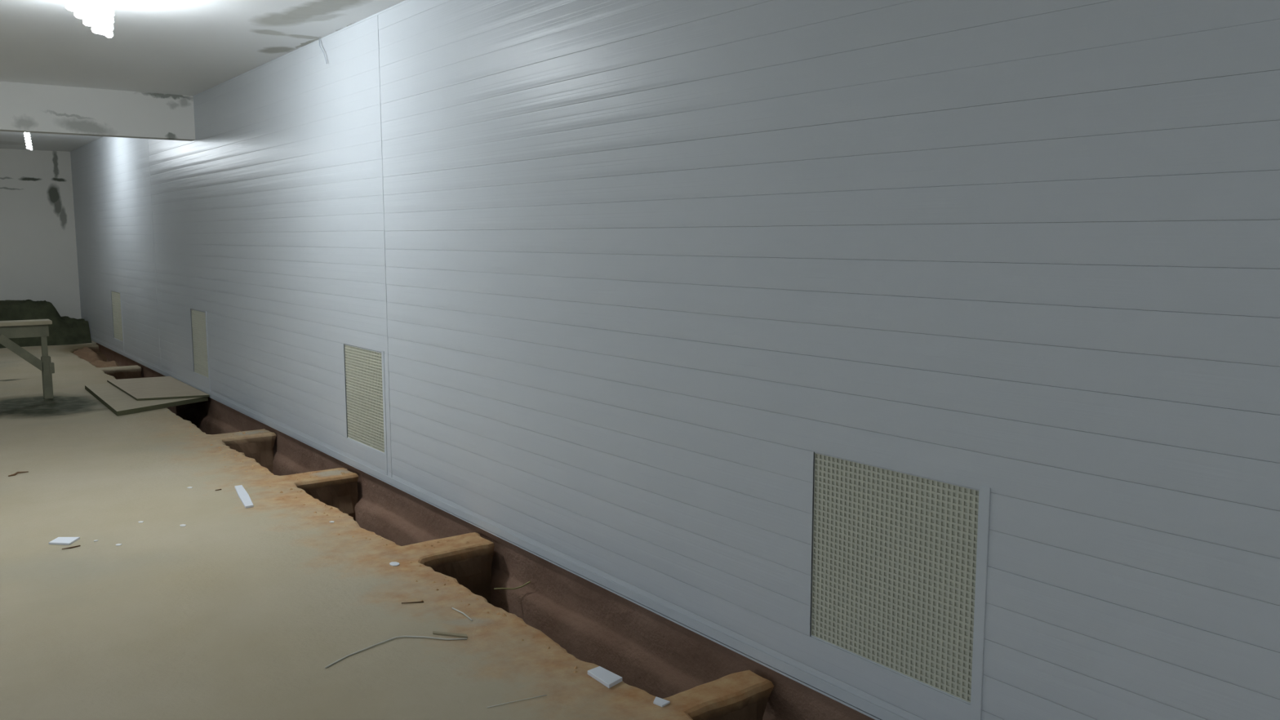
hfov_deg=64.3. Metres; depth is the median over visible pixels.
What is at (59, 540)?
debris fragment
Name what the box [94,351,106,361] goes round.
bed
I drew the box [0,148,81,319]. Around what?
wall
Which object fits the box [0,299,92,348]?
rubble heap
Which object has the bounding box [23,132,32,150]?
hanging lamp
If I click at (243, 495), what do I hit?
debris fragment
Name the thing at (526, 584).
wire
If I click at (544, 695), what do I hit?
string
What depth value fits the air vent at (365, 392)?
6.33 m
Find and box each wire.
[319,38,327,63]
[493,581,530,589]
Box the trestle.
[0,319,54,399]
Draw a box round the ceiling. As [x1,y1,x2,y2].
[0,0,404,151]
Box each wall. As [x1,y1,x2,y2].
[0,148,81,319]
[70,0,1279,719]
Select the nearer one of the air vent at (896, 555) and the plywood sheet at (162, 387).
the air vent at (896, 555)
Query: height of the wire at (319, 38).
0.175 m
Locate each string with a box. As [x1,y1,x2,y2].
[324,635,466,668]
[451,607,472,621]
[486,694,546,707]
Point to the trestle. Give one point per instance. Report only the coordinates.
(35, 327)
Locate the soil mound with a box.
[72,346,119,367]
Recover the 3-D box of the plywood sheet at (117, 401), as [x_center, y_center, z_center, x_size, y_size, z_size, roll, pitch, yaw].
[-4.654,0.334,9.616,0.830,0.041,1.899,-5,9,-36]
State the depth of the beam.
8.69 m
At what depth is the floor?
4.22 m
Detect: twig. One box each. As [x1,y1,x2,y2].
[8,471,28,476]
[62,545,80,549]
[401,600,423,603]
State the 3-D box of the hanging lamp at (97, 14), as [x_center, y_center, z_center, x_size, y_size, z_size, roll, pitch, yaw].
[-2.804,-1.769,5.161,0.270,0.249,0.263,-5,9,-36]
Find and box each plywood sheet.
[84,382,208,416]
[106,376,208,400]
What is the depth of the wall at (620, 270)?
3.41 m
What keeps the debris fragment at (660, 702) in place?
on the floor
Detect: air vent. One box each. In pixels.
[111,290,124,351]
[190,308,210,392]
[343,343,387,475]
[808,451,991,719]
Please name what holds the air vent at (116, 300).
in the wall at (620, 270)
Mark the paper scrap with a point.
(393, 563)
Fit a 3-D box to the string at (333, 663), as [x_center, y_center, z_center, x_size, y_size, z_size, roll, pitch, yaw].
[-0.912,1.055,3.760,0.524,0.006,0.148,-4,8,-29]
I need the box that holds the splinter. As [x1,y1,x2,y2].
[432,631,467,638]
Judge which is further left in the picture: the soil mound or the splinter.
the soil mound
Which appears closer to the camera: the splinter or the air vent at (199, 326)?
the splinter
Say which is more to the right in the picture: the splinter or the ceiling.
the splinter
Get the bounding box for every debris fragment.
[48,537,79,545]
[234,484,253,508]
[587,666,622,688]
[653,696,670,706]
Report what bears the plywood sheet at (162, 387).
on the plywood sheet at (117, 401)
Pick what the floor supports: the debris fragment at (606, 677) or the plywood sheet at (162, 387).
the debris fragment at (606, 677)
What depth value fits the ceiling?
6.53 m
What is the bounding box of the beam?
[0,81,195,141]
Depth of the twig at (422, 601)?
4.21 m
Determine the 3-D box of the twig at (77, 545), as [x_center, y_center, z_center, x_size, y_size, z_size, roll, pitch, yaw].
[-2.766,0.912,4.955,0.081,0.008,0.011,-7,10,-44]
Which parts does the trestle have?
rail, leg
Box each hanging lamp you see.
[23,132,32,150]
[57,0,115,37]
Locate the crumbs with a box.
[168,411,585,673]
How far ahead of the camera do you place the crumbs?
5.12 m
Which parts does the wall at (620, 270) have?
head trim, foot trim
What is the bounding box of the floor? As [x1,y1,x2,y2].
[0,340,773,719]
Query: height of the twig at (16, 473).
0.017 m
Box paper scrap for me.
[389,561,399,566]
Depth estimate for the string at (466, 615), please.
4.08 m

